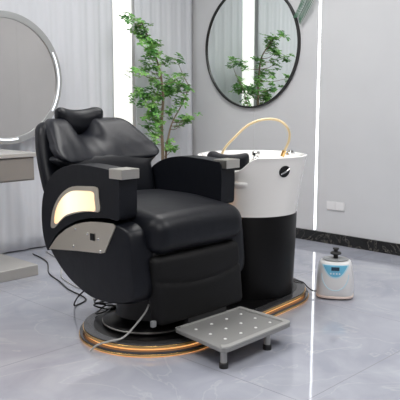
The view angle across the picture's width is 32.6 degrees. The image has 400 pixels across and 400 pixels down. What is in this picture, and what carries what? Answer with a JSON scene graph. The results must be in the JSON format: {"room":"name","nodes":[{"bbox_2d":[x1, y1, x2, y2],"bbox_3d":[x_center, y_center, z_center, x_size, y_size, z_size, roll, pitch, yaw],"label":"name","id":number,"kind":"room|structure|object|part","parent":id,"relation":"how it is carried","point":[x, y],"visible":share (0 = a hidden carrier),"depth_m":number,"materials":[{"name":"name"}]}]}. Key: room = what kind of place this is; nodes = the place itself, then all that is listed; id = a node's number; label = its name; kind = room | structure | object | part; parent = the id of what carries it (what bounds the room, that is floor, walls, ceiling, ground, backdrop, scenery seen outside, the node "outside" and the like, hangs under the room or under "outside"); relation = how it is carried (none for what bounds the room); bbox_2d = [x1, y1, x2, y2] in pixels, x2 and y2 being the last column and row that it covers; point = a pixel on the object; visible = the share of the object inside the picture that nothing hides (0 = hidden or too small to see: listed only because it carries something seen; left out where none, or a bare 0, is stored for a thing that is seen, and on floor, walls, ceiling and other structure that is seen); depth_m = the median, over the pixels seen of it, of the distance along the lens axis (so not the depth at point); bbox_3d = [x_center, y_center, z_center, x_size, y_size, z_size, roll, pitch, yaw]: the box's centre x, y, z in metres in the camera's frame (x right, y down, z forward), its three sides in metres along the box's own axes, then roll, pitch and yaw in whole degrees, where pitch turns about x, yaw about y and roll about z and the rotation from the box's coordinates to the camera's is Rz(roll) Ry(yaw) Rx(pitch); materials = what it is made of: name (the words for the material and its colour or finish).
{"room":"salon","nodes":[
{"label":"salon","id":0,"kind":"room"},
{"bbox_2d":[131,0,135,126],"bbox_3d":[-2.967,-0.843,3.868,0.100,2.950,8.126,8,12,44],"label":"wall","id":1,"kind":"structure","parent":0,"point":[132,1],"depth_m":6.20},
{"bbox_2d":[112,0,132,124],"bbox_3d":[-0.698,-1.199,6.079,0.030,2.826,0.248,8,12,44],"label":"window","id":2,"kind":"structure","parent":1,"relation":"in","point":[122,37],"depth_m":6.09,"materials":[{"name":"white glass"}]},
{"bbox_2d":[0,238,399,399],"bbox_3d":[-0.018,1.046,1.316,8.230,0.050,8.226,8,12,44],"label":"floor","id":3,"kind":"structure","parent":0,"point":[331,349],"depth_m":3.26,"materials":[{"name":"grey tile"}]},
{"bbox_2d":[0,149,37,282],"bbox_3d":[-1.784,0.130,4.471,0.680,0.850,1.250,8,12,44],"label":"station","id":4,"kind":"object","parent":3,"relation":"on","point":[15,166],"visible":0.87,"depth_m":4.59,"materials":[{"name":"grey laminate"}]},
{"bbox_3d":[-1.468,-0.163,4.284,0.012,0.140,0.965,8,12,44],"label":"drawer","id":5,"kind":"part","parent":4,"relation":"part of","materials":[{"name":"grey laminate"}]},
{"bbox_2d":[0,149,35,158],"bbox_3d":[-1.784,-0.277,4.412,0.680,0.028,1.250,8,12,44],"label":"countertop","id":6,"kind":"structure","parent":4,"relation":"on","point":[4,154],"depth_m":4.56,"materials":[{"name":"grey"}]},
{"bbox_2d":[0,10,61,143],"bbox_3d":[-1.431,-0.885,5.044,0.090,0.992,0.970,8,12,44],"label":"vanity mirror","id":7,"kind":"object","parent":4,"relation":"on","point":[30,70],"visible":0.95,"depth_m":5.15,"materials":[{"name":"silver glass"}]},
{"bbox_2d":[0,138,18,140],"bbox_3d":[-1.470,-0.467,5.048,0.005,0.066,0.294,8,12,44],"label":"light","id":8,"kind":"object","parent":7,"relation":"attached to","point":[1,139],"depth_m":5.10,"materials":[{"name":"white mirror"}]},
{"bbox_2d":[52,52,59,110],"bbox_3d":[-1.130,-0.921,5.336,0.005,0.454,0.080,8,12,44],"label":"light","id":9,"kind":"object","parent":7,"relation":"attached to","point":[55,62],"depth_m":5.35,"materials":[{"name":"white mirror"}]},
{"bbox_2d":[33,253,86,305],"bbox_3d":[-0.956,0.463,4.557,0.151,0.168,1.766,-4,9,-26],"label":"power cable","id":10,"kind":"object","parent":3,"relation":"on","point":[33,253],"visible":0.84,"depth_m":4.35,"materials":[{"name":"black plastic"}]},
{"bbox_2d":[46,251,94,299],"bbox_3d":[-0.891,0.448,4.651,0.104,0.179,1.733,-4,9,-24],"label":"power cable","id":11,"kind":"object","parent":3,"relation":"on","point":[46,251],"visible":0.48,"depth_m":4.58,"materials":[{"name":"grey plastic"}]},
{"bbox_2d":[118,12,202,159],"bbox_3d":[-0.357,-0.642,6.037,0.425,1.924,0.862,8,12,44],"label":"potted tree","id":12,"kind":"object","parent":3,"relation":"on","point":[166,90],"visible":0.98,"depth_m":5.95,"materials":[{"name":"green plant"}]},
{"bbox_2d":[79,277,308,356],"bbox_3d":[0.034,0.608,3.945,0.870,0.056,1.672,5,10,31],"label":"platform base","id":13,"kind":"object","parent":3,"relation":"on","point":[92,332],"visible":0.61,"depth_m":3.35,"materials":[{"name":"black"}]},
{"bbox_2d":[93,299,115,314],"bbox_3d":[-0.504,0.558,3.704,0.127,0.098,0.164,8,12,44],"label":"power cable","id":14,"kind":"object","parent":13,"relation":"on","point":[110,305],"visible":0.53,"depth_m":3.66,"materials":[{"name":"black plastic"}]},
{"bbox_2d":[35,107,289,368],"bbox_3d":[-0.240,0.099,3.610,1.432,1.159,0.834,8,12,44],"label":"barber chair","id":15,"kind":"object","parent":13,"relation":"on","point":[132,234],"visible":1,"depth_m":3.41,"materials":[{"name":"black leather"}]},
{"bbox_3d":[-0.627,0.041,3.417,0.356,0.198,0.004,8,12,44],"label":"lamp panel","id":16,"kind":"part","parent":15,"relation":"part of","materials":[{"name":"beige plastic"}]},
{"bbox_3d":[-0.626,0.042,3.415,0.424,0.250,0.008,8,12,44],"label":"lamp frame","id":17,"kind":"part","parent":15,"relation":"part of","materials":[{"name":"beige metal"}]},
{"bbox_3d":[-0.596,0.186,3.414,0.563,0.204,0.006,8,12,44],"label":"control plate","id":18,"kind":"part","parent":15,"relation":"part of","materials":[{"name":"beige metal"}]},
{"bbox_3d":[-0.569,0.054,3.438,0.656,0.476,0.108,8,12,44],"label":"armrest","id":19,"kind":"part","parent":15,"relation":"part of","materials":[{"name":"black leather"}]},
{"bbox_2d":[90,233,94,240],"bbox_3d":[-0.526,0.180,3.336,0.030,0.034,0.006,8,12,44],"label":"switch","id":20,"kind":"object","parent":15,"relation":"attached to","point":[92,235],"depth_m":3.33,"materials":[{"name":"black plastic"}]},
{"bbox_2d":[49,155,154,189],"bbox_3d":[-0.523,-0.134,3.856,0.194,0.270,0.708,8,12,44],"label":"lumbar cushion","id":21,"kind":"object","parent":15,"relation":"on","point":[146,180],"depth_m":3.87,"materials":[{"name":"black leather"}]},
{"bbox_3d":[-0.590,-0.341,3.892,0.341,0.245,0.700,8,12,44],"label":"backrest","id":22,"kind":"part","parent":15,"relation":"part of","materials":[{"name":"black leather"}]},
{"bbox_2d":[90,304,149,350],"bbox_3d":[-0.382,0.616,3.270,0.290,0.221,0.045,-1,8,-10],"label":"power cable","id":23,"kind":"object","parent":15,"relation":"hanging from","point":[144,313],"visible":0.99,"depth_m":3.27,"materials":[{"name":"grey plastic"}]},
{"bbox_2d":[85,189,241,253],"bbox_3d":[-0.215,0.094,3.587,0.682,0.230,0.628,8,12,44],"label":"seat cushion","id":24,"kind":"object","parent":15,"relation":"on","point":[168,221],"depth_m":3.37,"materials":[{"name":"black leather"}]},
{"bbox_3d":[-0.253,0.191,3.639,0.655,0.090,0.570,8,12,44],"label":"seat frame","id":25,"kind":"part","parent":15,"relation":"part of","materials":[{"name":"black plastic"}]},
{"bbox_3d":[-0.083,-0.019,3.933,0.656,0.476,0.108,8,12,44],"label":"armrest","id":26,"kind":"part","parent":15,"relation":"part of","materials":[{"name":"black leather"}]},
{"bbox_3d":[0.107,0.703,3.092,0.031,0.062,0.031,8,12,44],"label":"footplate leg","id":27,"kind":"part","parent":15,"relation":"part of","materials":[{"name":"grey metal"}]},
{"bbox_3d":[0.327,0.669,3.322,0.031,0.062,0.031,8,12,44],"label":"footplate leg","id":28,"kind":"part","parent":15,"relation":"part of","materials":[{"name":"grey metal"}]},
{"bbox_2d":[198,118,306,299],"bbox_3d":[0.313,0.027,4.128,0.650,1.040,0.643,8,12,44],"label":"basin","id":29,"kind":"object","parent":13,"relation":"on","point":[267,182],"visible":0.71,"depth_m":3.90,"materials":[{"name":"white ceramic"}]},
{"bbox_2d":[207,151,248,170],"bbox_3d":[0.155,-0.219,3.889,0.282,0.105,0.101,6,11,38],"label":"cushion","id":30,"kind":"object","parent":29,"relation":"on","point":[244,157],"depth_m":3.81,"materials":[{"name":"black leather"}]},
{"bbox_3d":[0.316,-0.107,4.111,0.650,0.343,0.634,8,12,44],"label":"bowl","id":31,"kind":"part","parent":29,"relation":"part of","materials":[{"name":"white ceramic"}]},
{"bbox_2d":[249,151,259,161],"bbox_3d":[0.348,-0.249,3.949,0.120,0.071,0.140,8,12,44],"label":"tap","id":32,"kind":"object","parent":29,"relation":"on","point":[255,154],"depth_m":3.93,"materials":[{"name":"silver metal"}]},
{"bbox_2d":[279,166,289,176],"bbox_3d":[0.473,-0.159,3.833,0.074,0.066,0.019,-5,10,-32],"label":"knob","id":33,"kind":"object","parent":29,"relation":"attached to","point":[284,171],"depth_m":3.82,"materials":[{"name":"black plastic"}]},
{"bbox_2d":[286,150,295,154],"bbox_3d":[0.541,-0.285,4.079,0.060,0.028,0.060,8,12,44],"label":"tap","id":34,"kind":"object","parent":29,"relation":"on","point":[290,152],"depth_m":4.06,"materials":[{"name":"silver metal"}]},
{"bbox_2d":[293,247,353,299],"bbox_3d":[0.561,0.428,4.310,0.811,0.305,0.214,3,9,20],"label":"steamer","id":35,"kind":"object","parent":3,"relation":"on","point":[335,279],"visible":0.91,"depth_m":4.13,"materials":[{"name":"white plastic"}]},
{"bbox_3d":[0.819,0.429,4.147,0.141,0.080,0.102,8,12,44],"label":"label panel","id":36,"kind":"part","parent":35,"relation":"part of","materials":[{"name":"blue plastic"}]},
{"bbox_3d":[0.834,0.324,4.197,0.068,0.065,0.068,8,12,44],"label":"knob","id":37,"kind":"part","parent":35,"relation":"part of","materials":[{"name":"black plastic"}]},
{"bbox_3d":[0.817,0.429,4.128,0.144,0.069,0.029,2,8,11],"label":"control panel","id":38,"kind":"part","parent":35,"relation":"part of","materials":[{"name":"blue plastic"}]},
{"bbox_2d":[323,256,348,261],"bbox_3d":[0.834,0.360,4.202,0.154,0.009,0.148,8,12,44],"label":"lid","id":39,"kind":"object","parent":35,"relation":"on","point":[327,258],"depth_m":4.18,"materials":[{"name":"grey plastic"}]},
{"bbox_2d":[192,0,399,243],"bbox_3d":[2.815,-0.860,3.981,8.230,2.950,0.100,8,12,44],"label":"wall","id":40,"kind":"structure","parent":0,"point":[358,167],"depth_m":5.60,"materials":[{"name":"grey paint"}]},
{"bbox_2d":[205,0,300,107],"bbox_3d":[0.451,-1.374,6.138,1.090,1.090,0.030,8,12,44],"label":"round wall mirror","id":41,"kind":"object","parent":40,"relation":"attached to","point":[252,47],"visible":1,"depth_m":6.12,"materials":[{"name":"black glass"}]},
{"bbox_2d":[293,0,312,24],"bbox_3d":[0.880,-1.757,5.622,0.289,0.609,0.052,6,10,36],"label":"frond","id":42,"kind":"object","parent":40,"relation":"attached to","point":[301,4],"visible":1,"depth_m":5.68,"materials":[{"name":"green plant"}]},
{"bbox_2d":[314,0,321,229],"bbox_3d":[0.993,-1.151,5.675,0.024,2.845,0.016,8,12,44],"label":"strip light","id":43,"kind":"object","parent":40,"relation":"attached to","point":[320,1],"visible":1,"depth_m":5.73,"materials":[{"name":"glowing white plastic diffuser"}]},
{"bbox_2d":[326,201,344,210],"bbox_3d":[1.128,0.051,5.694,0.176,0.072,0.011,8,12,44],"label":"wall outlet","id":44,"kind":"object","parent":40,"relation":"attached to","point":[330,205],"visible":1,"depth_m":5.69,"materials":[{"name":"white plastic"}]},
{"bbox_2d":[327,202,334,209],"bbox_3d":[1.093,0.047,5.721,0.072,0.060,0.002,8,12,44],"label":"socket","id":45,"kind":"object","parent":44,"relation":"attached to","point":[330,205],"depth_m":5.72,"materials":[{"name":"white plastic"}]},
{"bbox_2d":[336,203,343,210],"bbox_3d":[1.157,0.056,5.660,0.072,0.060,0.002,8,12,44],"label":"socket","id":46,"kind":"object","parent":44,"relation":"attached to","point":[339,206],"depth_m":5.66,"materials":[{"name":"white plastic"}]},
{"bbox_2d":[296,228,399,255],"bbox_3d":[2.775,0.560,4.148,8.030,0.092,0.014,8,12,44],"label":"baseboard","id":47,"kind":"structure","parent":40,"relation":"attached to","point":[306,234],"depth_m":5.62,"materials":[{"name":"black stone"}]},
{"bbox_3d":[-0.017,-1.923,0.882,8.230,0.050,8.226,8,12,44],"label":"ceiling","id":48,"kind":"structure","parent":0,"visible":0},
{"bbox_2d":[0,157,45,253],"bbox_3d":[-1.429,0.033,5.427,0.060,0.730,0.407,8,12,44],"label":"curtain","id":49,"kind":"object","parent":48,"relation":"hanging from","point":[20,201],"depth_m":5.44,"materials":[{"name":"white fabric"}]},
{"bbox_2d":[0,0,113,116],"bbox_3d":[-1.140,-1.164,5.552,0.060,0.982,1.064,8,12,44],"label":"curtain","id":50,"kind":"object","parent":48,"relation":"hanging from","point":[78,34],"depth_m":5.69,"materials":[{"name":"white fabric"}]},
{"bbox_2d":[134,0,192,165],"bbox_3d":[-0.333,-1.198,6.390,0.060,2.898,0.740,8,12,44],"label":"curtain","id":51,"kind":"object","parent":48,"relation":"hanging from","point":[172,19],"visible":0.47,"depth_m":6.43,"materials":[{"name":"white fabric"}]}
]}

